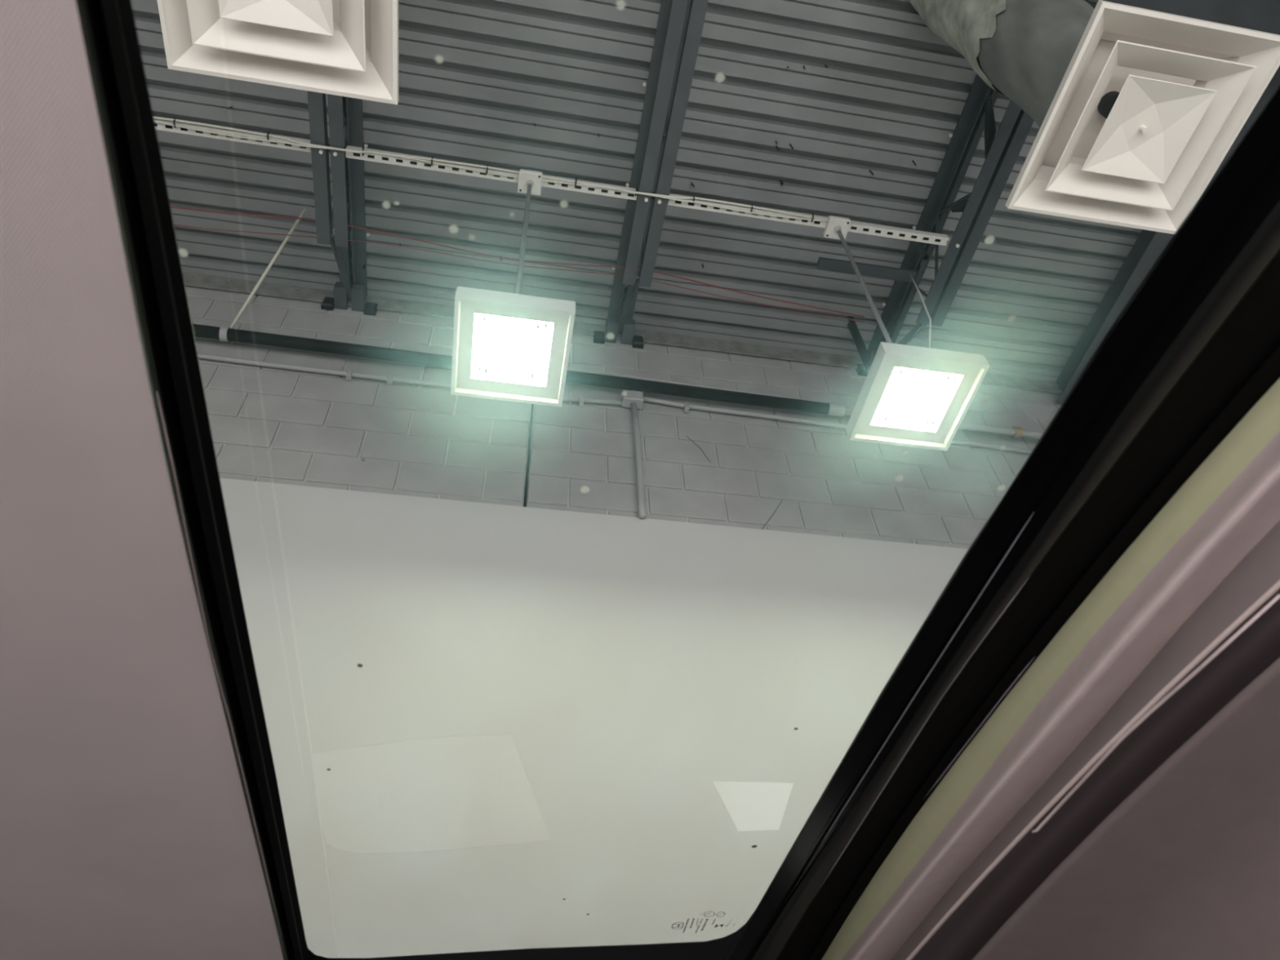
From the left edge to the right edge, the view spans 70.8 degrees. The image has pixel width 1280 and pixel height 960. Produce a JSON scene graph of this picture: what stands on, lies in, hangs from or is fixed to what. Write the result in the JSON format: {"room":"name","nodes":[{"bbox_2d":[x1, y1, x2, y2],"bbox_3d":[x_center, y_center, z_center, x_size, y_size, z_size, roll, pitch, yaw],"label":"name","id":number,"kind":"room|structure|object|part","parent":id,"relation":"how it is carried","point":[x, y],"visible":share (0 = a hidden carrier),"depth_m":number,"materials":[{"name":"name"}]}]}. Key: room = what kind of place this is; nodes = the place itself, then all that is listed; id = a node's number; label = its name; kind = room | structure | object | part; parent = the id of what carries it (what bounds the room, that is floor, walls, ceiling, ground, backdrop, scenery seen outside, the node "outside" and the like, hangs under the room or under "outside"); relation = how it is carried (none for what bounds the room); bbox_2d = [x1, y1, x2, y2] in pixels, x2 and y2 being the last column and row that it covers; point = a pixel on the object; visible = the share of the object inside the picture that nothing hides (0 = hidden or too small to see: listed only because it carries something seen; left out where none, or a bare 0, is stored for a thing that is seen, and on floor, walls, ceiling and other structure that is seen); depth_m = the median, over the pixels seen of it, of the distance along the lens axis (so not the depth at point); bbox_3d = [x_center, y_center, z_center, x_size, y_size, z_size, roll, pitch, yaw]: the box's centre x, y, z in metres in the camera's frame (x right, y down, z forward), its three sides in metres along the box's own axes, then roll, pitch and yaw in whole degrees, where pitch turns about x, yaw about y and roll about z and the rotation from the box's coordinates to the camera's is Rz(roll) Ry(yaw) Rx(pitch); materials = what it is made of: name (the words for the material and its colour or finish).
{"room":"car interior","nodes":[
{"label":"car interior","id":0,"kind":"room"},
{"bbox_2d":[185,285,1061,957],"bbox_3d":[0.285,1.116,3.479,10.200,6.250,0.326,6,-50,-8],"label":"wall","id":1,"kind":"structure","parent":0,"point":[559,691],"depth_m":3.73,"materials":[{"name":"white paint"}]},
{"bbox_3d":[0.354,1.633,2.659,10.200,4.330,0.026,6,-50,-8],"label":"drywall panel","id":2,"kind":"part","parent":1,"relation":"part of","materials":[{"name":"paint"}]},
{"bbox_2d":[197,352,1032,519],"bbox_3d":[-0.104,-0.163,4.560,5.271,0.973,0.062,6,-50,-8],"label":"conduit","id":3,"kind":"object","parent":1,"relation":"attached to","point":[634,400],"visible":0.84,"depth_m":4.79,"materials":[{"name":"grey metal"}]},
{"bbox_2d":[182,271,1062,394],"bbox_3d":[0.187,-0.860,5.485,7.000,0.123,0.018,6,-50,-8],"label":"beam","id":4,"kind":"structure","parent":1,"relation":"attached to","point":[190,279],"depth_m":5.45,"materials":[{"name":"metal"}]},
{"bbox_2d":[567,367,854,408],"bbox_3d":[0.395,-0.524,5.129,1.797,0.068,0.020,6,-50,-8],"label":"conduit","id":5,"kind":"object","parent":1,"relation":"attached to","point":[585,371],"visible":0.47,"depth_m":5.09,"materials":[{"name":"grey metal"}]},
{"bbox_2d":[130,0,1142,382],"bbox_3d":[0.577,-2.666,4.091,10.200,0.211,5.298,6,-50,-8],"label":"ceiling","id":6,"kind":"structure","parent":0,"point":[846,108],"depth_m":4.87,"materials":[{"name":"paint"}]},
{"bbox_2d":[306,90,377,315],"bbox_3d":[-1.246,-2.735,3.534,0.300,0.466,4.868,6,-50,-8],"label":"joist","id":7,"kind":"object","parent":6,"relation":"attached to","point":[339,127],"visible":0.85,"depth_m":4.54,"materials":[{"name":"paint"}]},
{"bbox_3d":[-1.703,-1.051,5.136,0.068,0.070,0.138,6,-50,-8],"label":"bearing seat","id":8,"kind":"part","parent":7,"relation":"part of","materials":[{"name":"paint"}]},
{"bbox_3d":[-1.608,-1.041,5.150,0.068,0.070,0.138,6,-50,-8],"label":"bearing seat","id":9,"kind":"part","parent":7,"relation":"part of","materials":[{"name":"paint"}]},
{"bbox_3d":[-0.987,-2.074,3.172,0.408,1.810,0.406,6,-50,-8],"label":"air duct","id":10,"kind":"object","parent":7,"relation":"hanging from","visible":0},
{"bbox_2d":[156,0,399,104],"bbox_3d":[-0.942,-1.411,2.411,0.612,0.326,0.612,6,-50,-8],"label":"air diffuser","id":11,"kind":"object","parent":10,"relation":"attached to","point":[348,48],"visible":1,"depth_m":2.44,"materials":[{"name":"white metal"}]},
{"bbox_2d":[170,205,864,317],"bbox_3d":[-0.673,-1.228,4.944,4.078,0.008,0.082,7,-50,-9],"label":"cable","id":12,"kind":"object","parent":6,"relation":"hanging from","point":[171,206],"visible":0.87,"depth_m":4.95,"materials":[{"name":"red plastic"}]},
{"bbox_3d":[0.470,-2.181,4.475,10.200,0.060,0.936,6,-50,-8],"label":"deck panel","id":13,"kind":"part","parent":6,"relation":"part of","materials":[{"name":"paint"}]},
{"bbox_2d":[191,208,1044,439],"bbox_3d":[0.102,-0.856,5.030,6.901,0.721,0.492,6,-50,-8],"label":"pipe","id":14,"kind":"object","parent":6,"relation":"hanging from","point":[226,334],"visible":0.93,"depth_m":4.86,"materials":[{"name":"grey metal"}]},
{"bbox_3d":[-1.964,-1.117,4.758,0.017,0.600,0.537,33,-58,-28],"label":"hanger rod","id":15,"kind":"part","parent":14,"relation":"part of","materials":[{"name":"white metal"}]},
{"bbox_2d":[173,224,864,322],"bbox_3d":[-0.687,-1.180,4.985,4.108,0.005,0.084,6,-50,-9],"label":"cable","id":16,"kind":"object","parent":14,"relation":"attached to","point":[174,224],"visible":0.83,"depth_m":4.97,"materials":[{"name":"red plastic"}]},
{"bbox_3d":[0.204,-1.013,5.476,10.200,0.060,0.316,6,-50,-8],"label":"deck panel","id":17,"kind":"part","parent":6,"relation":"part of","materials":[{"name":"paint"}]},
{"bbox_2d":[593,0,708,348],"bbox_3d":[0.289,-2.579,3.762,0.300,0.466,4.868,6,-50,-8],"label":"joist","id":18,"kind":"object","parent":6,"relation":"attached to","point":[680,24],"visible":0.92,"depth_m":4.46,"materials":[{"name":"paint"}]},
{"bbox_2d":[154,119,959,248],"bbox_3d":[-0.698,-1.483,4.375,4.809,0.064,0.043,6,-50,-8],"label":"channel","id":19,"kind":"object","parent":18,"relation":"attached to","point":[855,226],"visible":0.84,"depth_m":4.42,"materials":[{"name":"white metal"}]},
{"bbox_2d":[153,115,827,222],"bbox_3d":[-1.045,-1.525,4.293,4.095,0.042,0.038,6,-50,-8],"label":"cable","id":20,"kind":"object","parent":19,"relation":"attached to","point":[268,135],"visible":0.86,"depth_m":4.33,"materials":[{"name":"white plastic"}]},
{"bbox_2d":[154,120,827,222],"bbox_3d":[-1.046,-1.516,4.292,4.095,0.030,0.029,6,-50,-8],"label":"cable","id":21,"kind":"object","parent":19,"relation":"attached to","point":[157,122],"visible":0.8,"depth_m":4.34,"materials":[{"name":"white plastic"}]},
{"bbox_2d":[450,168,575,407],"bbox_3d":[-0.499,-0.953,3.819,0.414,1.530,0.414,6,-50,-8],"label":"pendant lamp","id":22,"kind":"object","parent":19,"relation":"hanging from","point":[507,346],"visible":1,"depth_m":3.26,"materials":[{"name":"metal"}]},
{"bbox_3d":[-0.465,-0.461,3.255,0.384,0.030,0.384,6,-50,-8],"label":"frame","id":23,"kind":"part","parent":22,"relation":"part of","materials":[{"name":"metal"}]},
{"bbox_3d":[-0.501,-0.979,3.845,0.022,1.402,0.027,6,-50,-8],"label":"hanging rod","id":24,"kind":"part","parent":22,"relation":"part of","materials":[{"name":"grey metal"}]},
{"bbox_2d":[822,215,990,450],"bbox_3d":[1.197,-0.792,4.129,0.754,1.631,0.464,6,-50,-8],"label":"pendant lamp","id":25,"kind":"object","parent":19,"relation":"hanging from","point":[909,395],"visible":1,"depth_m":3.49,"materials":[{"name":"metal"}]},
{"bbox_3d":[1.038,-0.821,4.075,0.020,1.402,0.030,33,-58,-28],"label":"hanging rod","id":26,"kind":"part","parent":25,"relation":"part of","materials":[{"name":"grey metal"}]},
{"bbox_3d":[1.071,-0.303,3.485,0.384,0.030,0.384,6,-50,-8],"label":"frame","id":27,"kind":"part","parent":25,"relation":"part of","materials":[{"name":"metal"}]},
{"bbox_3d":[1.334,-0.765,4.227,0.560,1.532,0.073,31,-58,-27],"label":"safety cord","id":28,"kind":"part","parent":25,"relation":"part of","materials":[{"name":"grey metal"}]},
{"bbox_3d":[-0.168,-0.895,5.364,0.068,0.070,0.138,6,-50,-8],"label":"bearing seat","id":29,"kind":"part","parent":18,"relation":"part of","materials":[{"name":"paint"}]},
{"bbox_3d":[-0.073,-0.886,5.378,0.068,0.070,0.138,6,-50,-8],"label":"bearing seat","id":30,"kind":"part","parent":18,"relation":"part of","materials":[{"name":"paint"}]},
{"bbox_2d":[847,315,872,373],"bbox_3d":[1.303,-0.761,5.422,0.068,1.088,0.198,6,-50,-8],"label":"pipe riser","id":31,"kind":"object","parent":6,"relation":"attached to","point":[864,353],"visible":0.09,"depth_m":5.35,"materials":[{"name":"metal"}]},
{"bbox_2d":[855,0,1088,376],"bbox_3d":[1.920,-2.415,4.004,0.300,0.466,4.868,6,-50,-8],"label":"joist","id":32,"kind":"object","parent":6,"relation":"attached to","point":[1015,125],"visible":0.53,"depth_m":4.81,"materials":[{"name":"metal"}]},
{"bbox_2d":[816,240,928,283],"bbox_3d":[1.264,-1.247,4.964,0.590,0.240,0.170,6,-50,-8],"label":"bar","id":33,"kind":"object","parent":32,"relation":"attached to","point":[824,264],"visible":0.88,"depth_m":4.92,"materials":[{"name":"metal"}]},
{"bbox_3d":[1.463,-0.731,5.606,0.068,0.070,0.138,6,-50,-8],"label":"bearing seat","id":34,"kind":"part","parent":32,"relation":"part of","materials":[{"name":"paint"}]},
{"bbox_2d":[951,199,968,212],"bbox_3d":[1.697,-1.435,4.725,0.060,0.077,0.120,34,-59,-28],"label":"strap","id":35,"kind":"object","parent":32,"relation":"attached to","point":[959,207],"visible":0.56,"depth_m":4.72,"materials":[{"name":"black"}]},
{"bbox_2d":[984,98,996,158],"bbox_3d":[1.738,-1.730,4.471,0.060,0.079,0.301,-11,-49,6],"label":"strap","id":36,"kind":"object","parent":32,"relation":"on","point":[990,130],"visible":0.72,"depth_m":4.44,"materials":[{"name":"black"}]},
{"bbox_2d":[908,0,1094,128],"bbox_3d":[1.491,-1.806,3.595,0.408,1.750,0.406,6,-50,-8],"label":"air duct","id":37,"kind":"object","parent":6,"relation":"hanging from","point":[1023,50],"visible":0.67,"depth_m":3.23,"materials":[{"name":"grey fabric"}]},
{"bbox_2d":[1004,0,1279,234],"bbox_3d":[1.534,-1.165,2.858,0.612,0.326,0.612,6,-50,-8],"label":"air diffuser","id":38,"kind":"object","parent":37,"relation":"attached to","point":[1147,107],"visible":0.99,"depth_m":2.76,"materials":[{"name":"white metal"}]},
{"bbox_3d":[1.541,-1.073,2.753,0.017,0.024,0.018,6,-50,-8],"label":"screw knob","id":39,"kind":"part","parent":38,"relation":"part of","materials":[{"name":"white metal"}]},
{"bbox_2d":[1055,65,1279,404],"bbox_3d":[3.150,-2.370,4.265,0.200,0.248,4.850,6,-50,-8],"label":"beam","id":40,"kind":"structure","parent":6,"relation":"attached to","point":[1149,245],"depth_m":5.28,"materials":[{"name":"metal"}]},
{"bbox_3d":[5.769,-0.187,2.675,0.100,6.250,5.180,6,-50,-8],"label":"wall","id":41,"kind":"structure","parent":0,"visible":0},
{"bbox_2d":[1087,0,1279,35],"bbox_3d":[3.716,-1.968,4.027,3.900,0.312,0.220,6,-50,-8],"label":"girder","id":42,"kind":"object","parent":41,"relation":"attached to","point":[1263,15],"visible":1,"depth_m":3.75,"materials":[{"name":"metal"}]},
{"bbox_3d":[0.844,1.384,-0.469,10.200,0.100,5.180,6,-50,-8],"label":"floor","id":43,"kind":"structure","parent":0,"visible":0},
{"bbox_2d":[0,0,1279,959],"bbox_3d":[0.092,0.638,-0.031,2.960,1.608,1.824,6,-50,-8],"label":"car","id":44,"kind":"object","parent":43,"relation":"on","point":[1074,753],"visible":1,"depth_m":0.49,"materials":[{"name":"glass"}]},
{"bbox_3d":[-0.270,0.289,0.659,0.023,0.060,1.337,6,-50,-8],"label":"rail","id":45,"kind":"part","parent":44,"relation":"part of","materials":[{"name":"black rubber"}]},
{"bbox_2d":[178,0,1016,493],"bbox_3d":[0.010,-0.080,0.403,0.411,0.001,0.237,6,-50,-8],"label":"dust specks","id":46,"kind":"object","parent":44,"relation":"on","point":[620,4],"depth_m":0.38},
{"bbox_3d":[0.159,0.227,0.665,0.042,0.008,1.262,7,-50,-9],"label":"rail","id":47,"kind":"part","parent":44,"relation":"part of","materials":[{"name":"black rubber"}]},
{"bbox_3d":[0.265,0.201,0.567,0.040,0.026,1.092,7,-50,-10],"label":"trim","id":48,"kind":"part","parent":44,"relation":"part of","materials":[{"name":"grey plastic"}]}
]}

